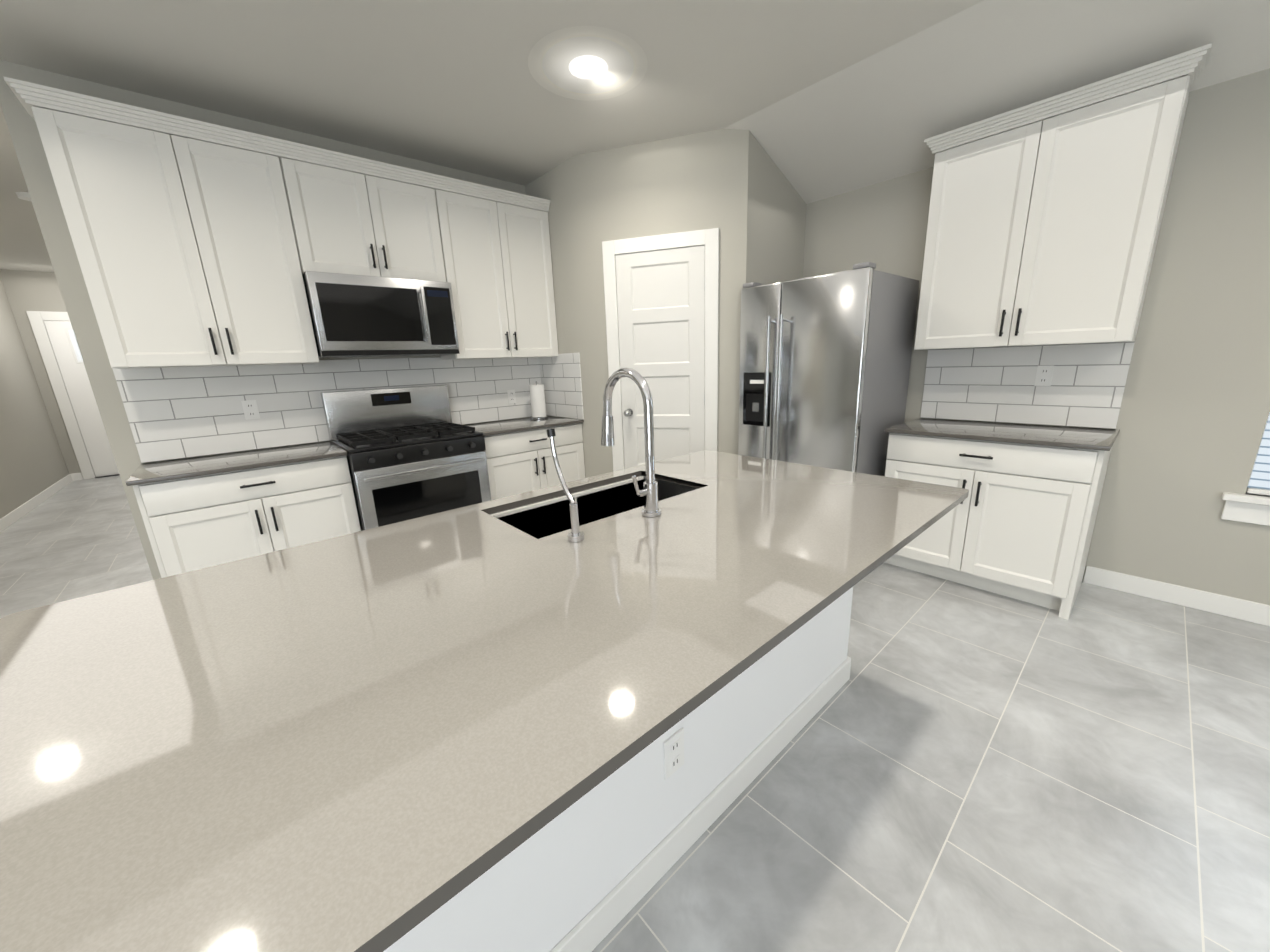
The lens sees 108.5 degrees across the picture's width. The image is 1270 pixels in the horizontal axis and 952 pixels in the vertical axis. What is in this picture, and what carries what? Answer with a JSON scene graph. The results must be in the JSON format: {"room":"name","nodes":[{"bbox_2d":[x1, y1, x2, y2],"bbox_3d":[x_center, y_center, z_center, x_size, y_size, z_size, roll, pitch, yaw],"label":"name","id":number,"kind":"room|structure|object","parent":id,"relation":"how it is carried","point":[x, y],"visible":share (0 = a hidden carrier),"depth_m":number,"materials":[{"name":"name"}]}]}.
{"room":"kitchen","nodes":[
{"label":"kitchen","id":0,"kind":"room"},
{"bbox_2d":[0,278,68,518],"bbox_3d":[-2.477,-0.385,1.282,9.140,3.050,15.340,-14,18,-40],"label":"wall","id":1,"kind":"structure","parent":0,"point":[32,463],"depth_m":5.57,"materials":[{"name":"paint"}]},
{"bbox_2d":[0,473,1269,625],"bbox_3d":[-2.370,1.029,1.685,9.000,0.105,15.060,-14,18,-40],"label":"baseboard","id":2,"kind":"structure","parent":1,"relation":"attached to","point":[1242,609],"depth_m":2.49,"materials":[{"name":"white"}]},
{"bbox_2d":[0,269,95,476],"bbox_3d":[-7.628,-1.563,6.746,1.820,3.050,0.140,-14,18,-40],"label":"wall","id":3,"kind":"structure","parent":0,"point":[25,291],"depth_m":6.17,"materials":[{"name":"paint"}]},
{"bbox_2d":[26,311,118,479],"bbox_3d":[-7.566,-1.187,6.746,1.250,2.315,0.059,-14,18,-40],"label":"front door","id":4,"kind":"structure","parent":3,"relation":"in","point":[57,327],"depth_m":6.45,"materials":[{"name":"white wood"}]},
{"bbox_2d":[0,60,525,579],"bbox_3d":[-1.405,-1.049,3.758,4.127,3.050,0.140,-14,18,-40],"label":"wall","id":5,"kind":"structure","parent":0,"point":[32,158],"depth_m":2.40,"materials":[{"name":"paint"}]},
{"bbox_2d":[19,92,334,371],"bbox_3d":[-2.362,-1.198,2.530,0.935,1.138,0.328,-14,18,-40],"label":"upper cabinet","id":6,"kind":"object","parent":5,"relation":"attached to","point":[201,248],"depth_m":2.35,"materials":[{"name":"white wood"}]},
{"bbox_2d":[111,352,583,463],"bbox_3d":[-1.623,-0.534,3.138,2.621,0.540,0.632,-14,18,-40],"label":"backsplash","id":7,"kind":"structure","parent":5,"relation":"attached to","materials":[{"name":"tile"}]},
{"bbox_2d":[295,152,450,282],"bbox_3d":[-1.757,-1.604,2.994,0.838,0.623,0.328,-14,18,-40],"label":"upper cabinet","id":8,"kind":"object","parent":5,"relation":"attached to","point":[378,222],"depth_m":2.87,"materials":[{"name":"white wood"}]},
{"bbox_2d":[302,271,459,357],"bbox_3d":[-1.694,-1.057,3.084,0.832,0.475,0.452,-14,18,-40],"label":"microwave","id":9,"kind":"object","parent":8,"relation":"attached to","point":[351,315],"visible":0.98,"depth_m":2.91,"materials":[{"name":"silver metal"}]},
{"bbox_2d":[431,180,562,363],"bbox_3d":[-1.129,-1.511,3.585,0.942,1.138,0.328,-14,18,-40],"label":"upper cabinet","id":10,"kind":"object","parent":5,"relation":"attached to","point":[499,264],"depth_m":3.46,"materials":[{"name":"white wood"}]},
{"bbox_2d":[0,475,1269,951],"bbox_3d":[-2.304,1.070,1.933,9.800,0.100,16.000,-14,18,-40],"label":"floor","id":11,"kind":"structure","parent":0,"point":[954,767],"depth_m":1.48,"materials":[{"name":"tile"}]},
{"bbox_2d":[131,453,360,577],"bbox_3d":[-2.242,0.342,2.783,0.891,0.890,0.606,-14,18,-40],"label":"base cabinet","id":12,"kind":"object","parent":11,"relation":"on","point":[199,522],"depth_m":2.47,"materials":[{"name":"white wood"}]},
{"bbox_2d":[126,440,346,485],"bbox_3d":[-2.254,-0.099,2.659,0.904,0.022,0.632,-14,18,-40],"label":"countertop","id":13,"kind":"structure","parent":12,"relation":"on","point":[153,471],"depth_m":2.55,"materials":[{"name":"grey stone"}]},
{"bbox_2d":[320,385,490,530],"bbox_3d":[-1.555,0.019,3.237,0.826,1.245,0.720,-14,18,-40],"label":"range","id":14,"kind":"object","parent":11,"relation":"on","point":[414,452],"visible":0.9,"depth_m":3.08,"materials":[{"name":"silver metal"}]},
{"bbox_2d":[484,424,584,499],"bbox_3d":[-0.958,0.016,3.883,0.884,0.890,0.606,-14,18,-40],"label":"base cabinet","id":15,"kind":"object","parent":11,"relation":"on","point":[517,462],"depth_m":3.58,"materials":[{"name":"white wood"}]},
{"bbox_2d":[461,416,582,435],"bbox_3d":[-0.966,-0.425,3.761,0.885,0.022,0.632,-14,18,-40],"label":"countertop","id":16,"kind":"structure","parent":15,"relation":"on","point":[521,423],"depth_m":3.68,"materials":[{"name":"grey stone"}]},
{"bbox_2d":[529,381,547,418],"bbox_3d":[-0.845,-0.663,3.983,0.150,0.320,0.150,-14,18,-40],"label":"paper towel roll","id":17,"kind":"object","parent":16,"relation":"on","point":[537,397],"visible":1,"depth_m":3.94,"materials":[{"name":"white paper"}]},
{"bbox_2d":[396,588,852,951],"bbox_3d":[-0.154,0.595,1.462,2.183,0.890,0.771,-14,18,-40],"label":"kitchen island","id":18,"kind":"object","parent":11,"relation":"on","point":[566,891],"depth_m":1.18,"materials":[{"name":"paint"}]},
{"bbox_2d":[0,450,968,951],"bbox_3d":[-0.086,0.179,1.239,2.230,0.027,1.140,-14,18,-40],"label":"island countertop","id":19,"kind":"structure","parent":18,"relation":"on","point":[326,745],"depth_m":0.67,"materials":[{"name":"beige stone"}]},
{"bbox_2d":[546,429,587,543],"bbox_3d":[-0.188,0.022,1.218,0.044,0.292,0.117,-14,18,-40],"label":"faucet","id":20,"kind":"object","parent":19,"relation":"on","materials":[{"name":"silver metal"}]},
{"bbox_2d":[500,480,691,535],"bbox_3d":[-0.108,0.192,1.629,0.728,0.212,0.394,-14,18,-40],"label":"sink","id":21,"kind":"object","parent":19,"relation":"in","point":[545,516],"depth_m":1.77,"materials":[{"name":"black metal"}]},
{"bbox_2d":[601,368,667,519],"bbox_3d":[-0.040,-0.106,1.405,0.111,0.439,0.251,-14,18,-40],"label":"faucet","id":22,"kind":"object","parent":19,"relation":"on","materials":[{"name":"silver metal"}]},
{"bbox_2d":[738,262,918,476],"bbox_3d":[1.301,-0.408,3.253,0.857,1.853,0.850,-14,18,-40],"label":"refrigerator","id":23,"kind":"object","parent":11,"relation":"on","point":[824,366],"visible":0.77,"depth_m":2.88,"materials":[{"name":"grey metal"}]},
{"bbox_2d":[885,43,1211,619],"bbox_3d":[2.067,-0.610,2.558,0.639,2.527,1.028,-14,18,-40],"label":"tall cabinet","id":24,"kind":"object","parent":11,"relation":"on","point":[1045,216],"visible":1,"depth_m":2.42,"materials":[{"name":"white wood"}]},
{"bbox_2d":[885,417,1119,450],"bbox_3d":[2.085,-0.261,2.646,0.632,0.022,0.969,-14,18,-40],"label":"countertop","id":25,"kind":"structure","parent":24,"relation":"on","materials":[{"name":"grey stone"}]},
{"bbox_2d":[0,0,1269,272],"bbox_3d":[-2.408,-1.644,1.250,9.800,0.540,16.000,-14,18,-40],"label":"ceiling","id":26,"kind":"structure","parent":0,"point":[824,98],"depth_m":2.24,"materials":[{"name":"paint"}]},
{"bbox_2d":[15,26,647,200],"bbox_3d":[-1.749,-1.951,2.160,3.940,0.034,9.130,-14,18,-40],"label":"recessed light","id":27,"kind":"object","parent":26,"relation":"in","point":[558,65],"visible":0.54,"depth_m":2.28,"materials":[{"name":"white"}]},
{"bbox_2d":[525,128,806,477],"bbox_3d":[0.241,-1.156,3.934,1.405,3.050,1.760,-14,18,-40],"label":"wall","id":28,"kind":"structure","parent":0,"point":[737,189],"depth_m":3.28,"materials":[{"name":"paint"}]},
{"bbox_2d":[602,228,718,471],"bbox_3d":[0.195,-0.616,3.476,1.221,2.230,0.109,2,15,17],"label":"pantry door","id":29,"kind":"structure","parent":28,"relation":"in","point":[661,307],"depth_m":3.41,"materials":[{"name":"white wood"}]},
{"bbox_2d":[803,68,1269,604],"bbox_3d":[3.183,-0.743,1.846,0.160,3.050,9.150,-14,18,-40],"label":"wall","id":30,"kind":"structure","parent":0,"point":[1195,404],"depth_m":2.29,"materials":[{"name":"paint"}]},
{"bbox_2d":[920,338,1135,428],"bbox_3d":[2.300,-0.562,2.788,0.016,0.475,0.952,-14,18,-40],"label":"backsplash","id":31,"kind":"structure","parent":30,"relation":"attached to","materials":[{"name":"tile"}]},
{"bbox_2d":[1221,399,1269,525],"bbox_3d":[3.273,-0.519,1.768,0.210,1.648,1.015,-14,18,-40],"label":"window","id":32,"kind":"structure","parent":30,"relation":"in","point":[1243,506],"depth_m":2.20,"materials":[{"name":"paint"}]},
{"bbox_2d":[1246,415,1269,495],"bbox_3d":[3.254,-0.518,1.751,0.050,1.377,0.873,-14,18,-40],"label":"window blinds","id":33,"kind":"object","parent":32,"relation":"attached to","point":[1261,475],"visible":0.92,"depth_m":2.19,"materials":[{"name":"white plastic"}]},
{"label":"outside","id":34,"kind":"structure","parent":0,"visible":0},
{"bbox_2d":[1248,414,1269,488],"bbox_3d":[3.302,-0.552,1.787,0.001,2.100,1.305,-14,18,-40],"label":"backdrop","id":35,"kind":"structure","parent":34,"point":[1261,463],"depth_m":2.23,"materials":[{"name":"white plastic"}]}
]}

